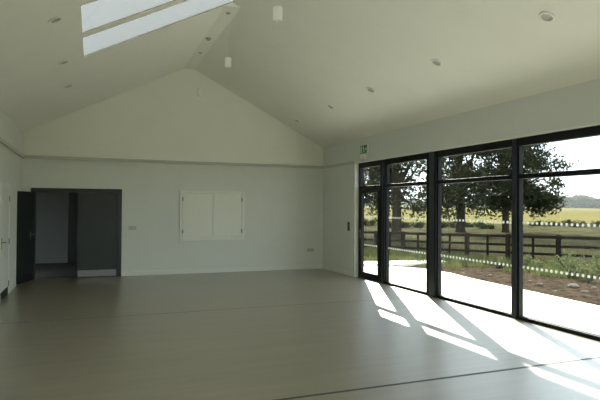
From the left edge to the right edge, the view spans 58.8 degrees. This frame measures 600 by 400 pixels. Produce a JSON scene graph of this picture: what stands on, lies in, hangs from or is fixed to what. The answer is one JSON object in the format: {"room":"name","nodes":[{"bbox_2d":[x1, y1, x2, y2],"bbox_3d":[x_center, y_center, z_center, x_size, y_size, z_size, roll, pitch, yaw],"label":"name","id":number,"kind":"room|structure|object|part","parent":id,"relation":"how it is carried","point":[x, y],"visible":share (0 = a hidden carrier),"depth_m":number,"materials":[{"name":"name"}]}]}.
{"room":"community hall","nodes":[
{"label":"community hall","id":0,"kind":"room"},
{"bbox_2d":[0,109,22,286],"bbox_3d":[-3.169,0.065,4.040,0.150,3.240,15.832,1,-1,-21],"label":"wall","id":1,"kind":"structure","parent":0,"point":[11,164],"depth_m":10.05,"materials":[{"name":"paint"}]},
{"bbox_2d":[0,181,10,301],"bbox_3d":[-5.060,0.698,9.182,0.074,1.990,1.080,1,-1,-21],"label":"door","id":2,"kind":"structure","parent":1,"relation":"in","point":[5,193],"depth_m":9.17,"materials":[{"name":"paint"}]},
{"bbox_3d":[-5.084,1.612,9.152,0.004,0.140,0.860,1,-1,-21],"label":"kick plate","id":3,"kind":"part","parent":2,"relation":"part of","materials":[{"name":"black plastic"}]},
{"bbox_2d":[0,137,24,157],"bbox_3d":[-3.063,-1.014,4.070,0.045,0.065,15.787,1,-1,-21],"label":"trim","id":4,"kind":"structure","parent":1,"relation":"attached to","point":[2,141],"depth_m":9.56,"materials":[{"name":"paint"}]},
{"bbox_2d":[9,281,15,292],"bbox_3d":[-2.931,1.581,3.616,0.018,0.100,14.900,1,-1,-21],"label":"baseboard","id":5,"kind":"structure","parent":1,"relation":"attached to","point":[13,285],"depth_m":10.08,"materials":[{"name":"paint"}]},
{"bbox_2d":[35,192,67,263],"bbox_3d":[-6.053,0.528,15.237,4.200,2.720,0.100,1,-1,-21],"label":"wall","id":6,"kind":"structure","parent":0,"point":[51,207],"depth_m":14.84,"materials":[{"name":"paint"}]},
{"bbox_2d":[68,193,77,262],"bbox_3d":[-6.065,0.738,15.152,0.980,2.062,0.045,1,-1,-21],"label":"door","id":7,"kind":"structure","parent":6,"relation":"in","point":[72,197],"depth_m":15.00,"materials":[{"name":"grey wood"}]},
{"bbox_2d":[0,0,232,131],"bbox_3d":[-1.508,-2.391,4.715,3.680,1.902,16.132,1,-1,-21],"label":"ceiling","id":8,"kind":"structure","parent":0,"point":[33,94],"depth_m":8.57,"materials":[{"name":"paint"}]},
{"bbox_2d":[48,16,62,23],"bbox_3d":[-2.731,-2.009,5.945,0.156,0.089,0.175,1,-1,-16],"label":"recessed light","id":9,"kind":"object","parent":8,"relation":"in","point":[56,19],"visible":1,"depth_m":5.94,"materials":[{"name":"white plastic"}]},
{"bbox_2d":[58,59,69,64],"bbox_3d":[-3.414,-1.990,7.697,0.156,0.089,0.175,1,-1,-16],"label":"recessed light","id":10,"kind":"object","parent":8,"relation":"in","point":[63,62],"visible":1,"depth_m":7.68,"materials":[{"name":"white plastic"}]},
{"bbox_2d":[81,0,233,56],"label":"window","id":11,"kind":"structure","parent":8,"relation":"attached to","point":[106,24],"depth_m":7.35,"materials":[{"name":"glass"}]},
{"bbox_3d":[-1.555,-2.719,6.798,2.262,1.158,1.020,1,-1,-21],"label":"pane","id":12,"kind":"part","parent":11,"relation":"part of","materials":[{"name":"clear glass"}]},
{"bbox_2d":[22,68,322,271],"bbox_3d":[-2.674,-0.771,12.820,7.431,5.156,0.150,1,-1,-21],"label":"wall","id":13,"kind":"structure","parent":0,"point":[163,118],"depth_m":12.73,"materials":[{"name":"paint"}]},
{"bbox_2d":[16,188,121,284],"bbox_3d":[-4.928,0.732,11.486,2.083,1.985,0.968,1,-1,-21],"label":"door","id":14,"kind":"structure","parent":13,"relation":"in","point":[99,225],"depth_m":11.91,"materials":[{"name":"wood"}]},
{"bbox_3d":[-5.717,1.622,11.070,0.004,0.145,0.765,0,-1,-4],"label":"kick plate","id":15,"kind":"part","parent":14,"relation":"part of","materials":[{"name":"grey metal"}]},
{"bbox_3d":[-4.560,1.641,11.960,0.815,0.145,0.005,1,-1,-21],"label":"kick plate","id":16,"kind":"part","parent":14,"relation":"part of","materials":[{"name":"metal"}]},
{"bbox_2d":[25,155,322,168],"bbox_3d":[-2.670,-0.894,12.718,7.061,0.065,0.045,1,-1,-21],"label":"trim","id":17,"kind":"structure","parent":13,"relation":"attached to","point":[26,156],"depth_m":12.50,"materials":[{"name":"paint"}]},
{"bbox_2d":[179,191,244,240],"bbox_3d":[-2.118,0.382,12.925,1.580,1.190,0.034,1,-1,-21],"label":"hatch","id":18,"kind":"object","parent":13,"relation":"attached to","point":[222,212],"visible":1,"depth_m":12.91,"materials":[{"name":"paint"}]},
{"bbox_3d":[-2.458,0.367,12.796,0.720,1.036,0.020,1,-1,-21],"label":"door","id":19,"kind":"part","parent":18,"relation":"part of","materials":[{"name":"paint"}]},
{"bbox_3d":[-1.780,0.375,13.060,0.720,1.036,0.020,1,-1,-21],"label":"door","id":20,"kind":"part","parent":18,"relation":"part of","materials":[{"name":"paint"}]},
{"bbox_2d":[121,265,321,275],"bbox_3d":[-1.741,1.717,13.066,5.020,0.100,0.018,1,-1,-21],"label":"baseboard","id":21,"kind":"structure","parent":13,"relation":"attached to","point":[241,269],"depth_m":12.95,"materials":[{"name":"paint"}]},
{"bbox_2d":[184,3,239,68],"bbox_3d":[0.212,-3.258,5.396,0.260,0.065,15.832,1,-1,-21],"label":"ceiling","id":22,"kind":"structure","parent":0,"point":[223,19],"depth_m":10.15,"materials":[{"name":"paint"}]},
{"bbox_2d":[197,52,202,96],"bbox_3d":[-2.139,-2.691,11.411,0.116,0.935,0.116,1,-1,-21],"label":"pendant light","id":23,"kind":"object","parent":22,"relation":"hanging from","point":[199,90],"visible":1,"depth_m":11.36,"materials":[{"name":"white plastic"}]},
{"bbox_3d":[-2.142,-2.310,11.406,0.116,0.173,0.116,1,-1,-21],"label":"lamp shade","id":24,"kind":"part","parent":23,"relation":"part of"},
{"bbox_2d":[224,12,230,68],"bbox_3d":[-1.224,-2.717,9.063,0.116,0.935,0.116,1,-1,-21],"label":"pendant light","id":25,"kind":"object","parent":22,"relation":"hanging from","point":[227,60],"visible":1,"depth_m":9.01,"materials":[{"name":"white plastic"}]},
{"bbox_3d":[-1.226,-2.336,9.058,0.116,0.173,0.116,1,-1,-21],"label":"lamp shade","id":26,"kind":"part","parent":25,"relation":"part of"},
{"bbox_2d":[0,263,599,399],"bbox_3d":[-0.698,1.747,6.793,8.072,0.122,19.500,1,-1,-21],"label":"floor","id":27,"kind":"structure","parent":0,"point":[296,334],"depth_m":6.24,"materials":[{"name":"laminate"}]},
{"bbox_2d":[194,0,599,147],"bbox_3d":[2.014,-2.299,6.088,3.880,2.004,16.132,1,-1,-21],"label":"ceiling","id":28,"kind":"structure","parent":0,"point":[321,53],"depth_m":8.12,"materials":[{"name":"paint"}]},
{"bbox_2d":[273,6,282,22],"bbox_3d":[-0.272,-2.749,6.622,0.116,1.054,0.116,1,-1,-21],"label":"pendant light","id":29,"kind":"object","parent":28,"relation":"hanging from","point":[277,10],"visible":1,"depth_m":6.57,"materials":[{"name":"white plastic"}]},
{"bbox_2d":[366,87,374,92],"bbox_3d":[1.261,-1.960,9.498,0.156,0.089,0.175,1,-1,-27],"label":"recessed light","id":30,"kind":"object","parent":28,"relation":"in","point":[371,90],"visible":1,"depth_m":9.50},
{"bbox_2d":[431,59,441,66],"bbox_3d":[1.969,-1.980,7.681,0.156,0.089,0.175,1,-1,-27],"label":"recessed light","id":31,"kind":"object","parent":28,"relation":"in","point":[435,62],"visible":1,"depth_m":7.68,"materials":[{"name":"white plastic"}]},
{"bbox_2d":[538,11,554,21],"bbox_3d":[2.696,-2.001,5.818,0.156,0.089,0.175,1,-1,-27],"label":"recessed light","id":32,"kind":"object","parent":28,"relation":"in","point":[545,16],"visible":1,"depth_m":5.81,"materials":[{"name":"white plastic"}]},
{"bbox_2d":[323,78,599,271],"bbox_3d":[3.576,0.154,6.670,0.208,3.220,15.832,1,-1,-21],"label":"wall","id":33,"kind":"structure","parent":0,"point":[577,104],"depth_m":9.33,"materials":[{"name":"paint"}]},
{"bbox_2d":[322,265,354,276],"bbox_3d":[3.465,1.662,6.600,0.018,0.100,15.814,1,-1,-21],"label":"baseboard","id":34,"kind":"structure","parent":33,"relation":"attached to","point":[337,270],"depth_m":12.99,"materials":[{"name":"paint"}]},
{"bbox_2d":[323,161,353,168],"bbox_3d":[0.929,-0.865,13.165,0.030,0.065,1.737,1,-1,-21],"label":"trim","id":35,"kind":"structure","parent":33,"relation":"attached to","point":[350,162],"depth_m":13.05,"materials":[{"name":"paint"}]},
{"bbox_2d":[360,144,368,154],"bbox_3d":[1.433,-1.129,11.874,0.034,0.200,0.380,1,-1,-21],"label":"exit sign","id":36,"kind":"object","parent":33,"relation":"attached to","point":[364,149],"visible":1,"depth_m":11.83,"materials":[{"name":"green plastic"}]},
{"bbox_3d":[1.416,-1.129,11.878,0.003,0.184,0.310,1,-1,-21],"label":"sign panel","id":37,"kind":"part","parent":36,"relation":"part of","materials":[{"name":"green plastic"}]},
{"bbox_2d":[358,160,379,281],"bbox_3d":[1.556,0.454,11.862,0.170,2.635,1.040,1,-1,-21],"label":"door","id":38,"kind":"structure","parent":33,"relation":"in","point":[363,189],"depth_m":12.14,"materials":[{"name":"metal"}]},
{"bbox_2d":[380,159,385,283],"bbox_3d":[1.800,0.454,11.313,0.125,2.623,0.168,1,-1,-21],"label":"post","id":39,"kind":"object","parent":33,"relation":"attached to","point":[382,162],"visible":0.68,"depth_m":11.29,"materials":[{"name":"metal"}]},
{"bbox_2d":[385,153,426,294],"bbox_3d":[2.101,0.439,10.523,0.128,2.635,1.530,1,-1,-21],"label":"window","id":40,"kind":"structure","parent":33,"relation":"in","point":[417,157],"depth_m":10.99,"materials":[{"name":"metal"}]},
{"bbox_2d":[426,151,436,297],"bbox_3d":[2.434,0.436,9.687,0.125,2.623,0.278,1,-1,-21],"label":"post","id":41,"kind":"object","parent":33,"relation":"attached to","point":[431,206],"visible":0.84,"depth_m":9.65,"materials":[{"name":"metal"}]},
{"bbox_2d":[436,139,511,317],"bbox_3d":[2.815,0.419,8.693,0.128,2.635,1.860,1,-1,-21],"label":"window","id":42,"kind":"structure","parent":33,"relation":"in","point":[504,144],"depth_m":8.89,"materials":[{"name":"metal"}]},
{"bbox_2d":[354,122,599,276],"bbox_3d":[3.648,0.390,6.320,0.100,2.639,12.934,1,-1,-21],"label":"trim reveal","id":43,"kind":"structure","parent":33,"relation":"attached to","point":[356,165],"depth_m":11.82,"materials":[{"name":"paint"}]},
{"bbox_2d":[512,138,516,318],"bbox_3d":[3.177,0.415,7.793,0.117,2.623,0.080,1,-1,-21],"label":"post","id":44,"kind":"object","parent":33,"relation":"attached to","point":[514,141],"visible":0.57,"depth_m":7.76,"materials":[{"name":"black metal"}]},
{"bbox_2d":[517,125,599,340],"bbox_3d":[3.512,0.399,6.904,0.128,2.635,1.820,1,-1,-21],"label":"window","id":45,"kind":"structure","parent":33,"relation":"in","point":[592,131],"depth_m":7.36,"materials":[{"name":"metal"}]},
{"label":"outside","id":46,"kind":"structure","parent":0,"visible":0},
{"bbox_2d":[364,206,599,224],"bbox_3d":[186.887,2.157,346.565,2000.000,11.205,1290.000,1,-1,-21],"label":"field","id":47,"kind":"structure","parent":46,"point":[587,215],"depth_m":107.84,"materials":[{"name":"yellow plant"}]},
{"bbox_2d":[534,194,576,207],"bbox_3d":[159.233,1.315,330.349,26.971,10.281,17.090,1,-1,-21],"label":"tree","id":48,"kind":"object","parent":47,"relation":"on","point":[572,203],"visible":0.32,"depth_m":326.85,"materials":[{"name":"green plant"}]},
{"bbox_2d":[570,194,597,199],"bbox_3d":[201.415,1.049,380.199,27.719,12.595,17.980,1,-1,-21],"label":"tree","id":49,"kind":"object","parent":47,"relation":"on","point":[578,196],"visible":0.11,"depth_m":377.91,"materials":[{"name":"green plant"}]},
{"bbox_2d":[575,197,599,207],"bbox_3d":[182.491,2.745,330.046,24.546,9.732,15.944,1,-1,-21],"label":"tree","id":50,"kind":"object","parent":47,"relation":"on","point":[586,203],"visible":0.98,"depth_m":326.93,"materials":[{"name":"green plant"}]},
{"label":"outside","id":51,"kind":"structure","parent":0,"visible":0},
{"bbox_2d":[364,222,599,264],"bbox_3d":[4.283,1.885,2.723,130.000,0.001,122.000,1,-1,-21],"label":"paddock","id":52,"kind":"structure","parent":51,"point":[545,230],"depth_m":39.64,"materials":[{"name":"green plant"}]},
{"bbox_2d":[364,218,376,225],"bbox_3d":[7.708,2.197,52.995,3.545,1.379,1.462,1,-1,-32],"label":"shrub","id":53,"kind":"object","parent":52,"relation":"on","point":[370,221],"visible":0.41,"depth_m":52.50,"materials":[{"name":"green plant"}]},
{"bbox_2d":[364,164,395,223],"bbox_3d":[3.837,-0.932,30.219,4.982,6.775,7.230,0,-1,39],"label":"oak tree","id":54,"kind":"object","parent":52,"relation":"on","point":[373,171],"visible":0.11,"depth_m":28.97,"materials":[{"name":"green plant"}]},
{"bbox_2d":[389,219,405,227],"bbox_3d":[8.460,2.224,48.061,3.284,1.287,1.394,1,-1,-29],"label":"shrub","id":55,"kind":"object","parent":52,"relation":"on","point":[390,222],"visible":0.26,"depth_m":47.96,"materials":[{"name":"green plant"}]},
{"bbox_2d":[364,158,443,239],"bbox_3d":[5.343,-1.789,30.005,4.875,8.502,6.780,1,-1,-37],"label":"oak tree","id":56,"kind":"object","parent":52,"relation":"on","point":[397,197],"visible":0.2,"depth_m":29.10,"materials":[{"name":"green plant"}]},
{"bbox_2d":[402,221,425,227],"bbox_3d":[10.307,2.389,48.405,2.557,1.165,1.371,1,-1,-21],"label":"shrub","id":57,"kind":"object","parent":52,"relation":"on","point":[417,224],"visible":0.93,"depth_m":48.32,"materials":[{"name":"green plant"}]},
{"bbox_2d":[442,221,455,227],"bbox_3d":[13.660,2.278,49.026,2.614,1.066,1.517,1,-1,-21],"label":"shrub","id":58,"kind":"object","parent":52,"relation":"on","point":[443,222],"visible":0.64,"depth_m":48.86,"materials":[{"name":"green plant"}]},
{"bbox_2d":[417,150,509,232],"bbox_3d":[12.652,-2.693,40.538,7.372,10.689,5.726,0,-1,9],"label":"oak tree","id":59,"kind":"object","parent":52,"relation":"on","point":[457,192],"visible":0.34,"depth_m":39.83,"materials":[{"name":"green plant"}]},
{"bbox_2d":[467,221,486,226],"bbox_3d":[17.212,2.438,51.949,2.509,1.083,1.233,1,-1,-33],"label":"shrub","id":60,"kind":"object","parent":52,"relation":"on","point":[479,223],"visible":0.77,"depth_m":51.79,"materials":[{"name":"green plant"}]},
{"bbox_2d":[364,247,596,279],"bbox_3d":[3.959,1.917,17.770,15.680,0.395,3.859,0,-1,39],"label":"grass","id":61,"kind":"structure","parent":52,"relation":"on","point":[371,252],"depth_m":16.53,"materials":[{"name":"green plant"}]},
{"bbox_2d":[364,231,599,262],"bbox_3d":[5.178,1.745,19.208,15.482,1.339,0.137,0,-1,39],"label":"rail fence","id":62,"kind":"object","parent":52,"relation":"on","point":[507,244],"visible":0.63,"depth_m":18.18,"materials":[{"name":"brown wood"}]},
{"bbox_3d":[2.995,1.818,20.985,0.140,1.214,0.120,0,-1,39],"label":"post","id":63,"kind":"part","parent":62,"relation":"part of","materials":[{"name":"brown wood"}]},
{"bbox_3d":[3.914,1.806,20.233,0.140,1.228,0.120,0,-1,39],"label":"post","id":64,"kind":"part","parent":62,"relation":"part of","materials":[{"name":"brown wood"}]},
{"bbox_3d":[4.386,1.804,19.876,1.184,0.094,0.038,0,-1,39],"label":"rail","id":65,"kind":"part","parent":62,"relation":"part of","materials":[{"name":"brown wood"}]},
{"bbox_3d":[4.388,1.544,19.879,1.184,0.094,0.038,0,-1,39],"label":"rail","id":66,"kind":"part","parent":62,"relation":"part of","materials":[{"name":"brown wood"}]},
{"bbox_3d":[4.390,1.259,19.883,1.184,0.104,0.038,0,-1,39],"label":"rail","id":67,"kind":"part","parent":62,"relation":"part of","materials":[{"name":"brown wood"}]},
{"bbox_3d":[5.353,1.784,19.084,1.317,0.096,0.038,0,-1,39],"label":"rail","id":68,"kind":"part","parent":62,"relation":"part of","materials":[{"name":"brown wood"}]},
{"bbox_3d":[5.355,1.524,19.087,1.317,0.096,0.038,0,-1,39],"label":"rail","id":69,"kind":"part","parent":62,"relation":"part of","materials":[{"name":"brown wood"}]},
{"bbox_3d":[5.357,1.239,19.091,1.317,0.106,0.038,0,-1,39],"label":"rail","id":70,"kind":"part","parent":62,"relation":"part of","materials":[{"name":"brown wood"}]},
{"bbox_3d":[5.848,1.782,18.649,0.140,1.258,0.120,0,-1,39],"label":"post","id":71,"kind":"part","parent":62,"relation":"part of","materials":[{"name":"brown wood"}]},
{"bbox_3d":[6.407,1.763,18.221,1.406,0.097,0.038,0,-1,39],"label":"rail","id":72,"kind":"part","parent":62,"relation":"part of","materials":[{"name":"brown wood"}]},
{"bbox_3d":[6.408,1.503,18.225,1.406,0.097,0.038,0,-1,39],"label":"rail","id":73,"kind":"part","parent":62,"relation":"part of","materials":[{"name":"brown wood"}]},
{"bbox_3d":[6.410,1.218,18.229,1.406,0.107,0.038,0,-1,39],"label":"rail","id":74,"kind":"part","parent":62,"relation":"part of","materials":[{"name":"brown wood"}]},
{"bbox_3d":[6.936,1.769,17.758,0.140,1.275,0.120,0,-1,39],"label":"post","id":75,"kind":"part","parent":62,"relation":"part of","materials":[{"name":"brown wood"}]},
{"bbox_3d":[7.553,1.740,17.282,1.558,0.098,0.038,0,-1,39],"label":"rail","id":76,"kind":"part","parent":62,"relation":"part of","materials":[{"name":"brown wood"}]},
{"bbox_3d":[7.555,1.480,17.286,1.558,0.098,0.038,0,-1,39],"label":"rail","id":77,"kind":"part","parent":62,"relation":"part of","materials":[{"name":"brown wood"}]},
{"bbox_3d":[7.557,1.195,17.290,1.558,0.108,0.038,0,-1,39],"label":"rail","id":78,"kind":"part","parent":62,"relation":"part of","materials":[{"name":"brown wood"}]},
{"bbox_3d":[8.141,1.754,16.771,0.140,1.293,0.120,0,-1,39],"label":"post","id":79,"kind":"part","parent":62,"relation":"part of","materials":[{"name":"brown wood"}]},
{"bbox_3d":[9.639,1.697,15.575,3.834,0.126,0.038,0,-1,39],"label":"rail","id":80,"kind":"part","parent":62,"relation":"part of","materials":[{"name":"brown wood"}]},
{"bbox_3d":[9.641,1.437,15.578,3.834,0.126,0.038,0,-1,39],"label":"rail","id":81,"kind":"part","parent":62,"relation":"part of","materials":[{"name":"brown wood"}]},
{"bbox_3d":[9.643,1.152,15.582,3.834,0.136,0.038,0,-1,39],"label":"rail","id":82,"kind":"part","parent":62,"relation":"part of","materials":[{"name":"brown wood"}]},
{"bbox_2d":[364,235,599,265],"bbox_3d":[8.098,2.012,22.784,21.828,0.380,9.399,0,-1,40],"label":"grass","id":83,"kind":"structure","parent":52,"relation":"on","point":[409,244],"depth_m":22.17,"materials":[{"name":"green plant"}]},
{"bbox_2d":[476,223,495,228],"bbox_3d":[16.543,2.388,47.217,1.900,0.907,1.021,1,-1,-30],"label":"shrub","id":84,"kind":"object","parent":52,"relation":"on","point":[482,226],"visible":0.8,"depth_m":47.05,"materials":[{"name":"green plant"}]},
{"bbox_2d":[470,143,578,232],"bbox_3d":[16.652,-2.866,41.080,7.353,11.102,6.864,1,-1,-35],"label":"oak tree","id":85,"kind":"object","parent":52,"relation":"on","point":[544,201],"visible":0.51,"depth_m":40.03,"materials":[{"name":"green plant"}]},
{"bbox_2d":[528,220,544,225],"bbox_3d":[24.921,2.466,56.238,2.012,1.158,1.471,1,-1,-21],"label":"shrub","id":86,"kind":"object","parent":52,"relation":"on","point":[539,222],"visible":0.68,"depth_m":56.22,"materials":[{"name":"green plant"}]},
{"bbox_2d":[543,219,557,225],"bbox_3d":[26.750,2.588,56.519,2.304,1.106,1.266,1,-1,-43],"label":"shrub","id":87,"kind":"object","parent":52,"relation":"on","point":[553,222],"visible":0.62,"depth_m":56.34,"materials":[{"name":"green plant"}]},
{"bbox_2d":[555,219,575,225],"bbox_3d":[28.615,2.520,56.913,3.040,1.116,1.520,1,-1,-21],"label":"shrub","id":88,"kind":"object","parent":52,"relation":"on","point":[568,221],"visible":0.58,"depth_m":56.62,"materials":[{"name":"green plant"}]},
{"bbox_2d":[568,219,586,226],"bbox_3d":[28.177,2.505,54.018,2.746,1.049,1.285,1,-1,-21],"label":"shrub","id":89,"kind":"object","parent":52,"relation":"on","point":[578,222],"visible":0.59,"depth_m":53.83,"materials":[{"name":"green plant"}]},
{"bbox_2d":[590,220,599,226],"bbox_3d":[30.313,2.501,54.302,2.450,1.128,1.237,1,-1,-21],"label":"shrub","id":90,"kind":"object","parent":52,"relation":"on","point":[597,223],"visible":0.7,"depth_m":54.01,"materials":[{"name":"green plant"}]},
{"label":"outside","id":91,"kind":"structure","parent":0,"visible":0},
{"bbox_2d":[364,260,444,265],"bbox_3d":[2.348,2.028,16.363,4.797,0.220,1.076,1,-1,-13],"label":"path","id":92,"kind":"structure","parent":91,"point":[412,262],"depth_m":16.22,"materials":[{"name":"concrete"}]},
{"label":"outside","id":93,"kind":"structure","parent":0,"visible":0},
{"bbox_2d":[364,266,599,334],"bbox_3d":[4.948,1.902,7.061,2.710,0.252,17.600,1,-1,-21],"label":"patio","id":94,"kind":"structure","parent":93,"point":[578,315],"depth_m":9.77,"materials":[{"name":"concrete"}]},
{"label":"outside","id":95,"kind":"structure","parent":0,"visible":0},
{"bbox_2d":[364,245,599,305],"bbox_3d":[4.983,1.972,13.729,7.500,0.146,22.000,1,-1,-21],"label":"soil bed","id":96,"kind":"object","parent":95,"point":[550,284],"visible":0.12,"depth_m":12.63,"materials":[{"name":"brown soil"}]},
{"bbox_2d":[407,250,425,258],"bbox_3d":[3.938,1.862,17.451,0.688,0.474,0.597,1,-1,-21],"label":"plant","id":97,"kind":"object","parent":96,"relation":"on","point":[416,254],"visible":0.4,"depth_m":17.40,"materials":[{"name":"green plant"}]},
{"bbox_2d":[442,254,464,264],"bbox_3d":[4.643,1.831,16.192,0.728,0.506,0.654,0,-1,21],"label":"plant","id":98,"kind":"object","parent":96,"relation":"on","point":[445,257],"visible":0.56,"depth_m":16.14,"materials":[{"name":"green plant"}]},
{"bbox_2d":[488,254,507,267],"bbox_3d":[5.881,1.863,15.754,0.508,0.497,0.708,0,-1,6],"label":"plant","id":99,"kind":"object","parent":96,"relation":"on","point":[499,259],"visible":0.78,"depth_m":15.72,"materials":[{"name":"green plant"}]},
{"bbox_2d":[523,254,539,266],"bbox_3d":[6.822,1.853,15.842,0.497,0.499,0.840,0,-1,36],"label":"plant","id":100,"kind":"object","parent":96,"relation":"on","point":[528,261],"visible":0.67,"depth_m":15.84,"materials":[{"name":"green plant"}]},
{"bbox_2d":[532,259,559,269],"bbox_3d":[6.825,1.872,14.838,0.758,0.448,0.602,0,-1,-9],"label":"plant","id":101,"kind":"object","parent":96,"relation":"on","point":[536,262],"visible":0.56,"depth_m":14.85,"materials":[{"name":"green plant"}]},
{"bbox_2d":[554,249,576,269],"bbox_3d":[7.361,1.702,14.764,0.560,0.700,0.713,0,-1,43],"label":"plant","id":102,"kind":"object","parent":96,"relation":"on","point":[565,252],"visible":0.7,"depth_m":14.75,"materials":[{"name":"green plant"}]},
{"bbox_2d":[560,253,581,278],"bbox_3d":[6.863,1.664,13.406,0.470,0.733,0.786,0,-1,0],"label":"plant","id":103,"kind":"object","parent":96,"relation":"on","point":[573,261],"visible":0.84,"depth_m":13.29,"materials":[{"name":"green plant"}]},
{"bbox_2d":[567,283,579,287],"bbox_3d":[6.096,1.928,11.885,0.280,0.119,0.226,1,-1,-21],"label":"stone","id":104,"kind":"object","parent":96,"relation":"on","point":[570,285],"visible":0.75,"depth_m":11.81,"materials":[{"name":"beige stone"}]},
{"bbox_2d":[575,255,599,282],"bbox_3d":[6.944,1.673,12.675,0.632,0.695,0.694,0,-1,38],"label":"plant","id":105,"kind":"object","parent":96,"relation":"on","point":[595,268],"visible":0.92,"depth_m":12.60,"materials":[{"name":"green plant"}]},
{"bbox_2d":[584,251,599,275],"bbox_3d":[7.900,1.686,14.023,0.730,0.720,0.645,1,-1,-21],"label":"plant","id":106,"kind":"object","parent":96,"relation":"on","point":[593,256],"visible":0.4,"depth_m":14.00,"materials":[{"name":"green plant"}]}
]}

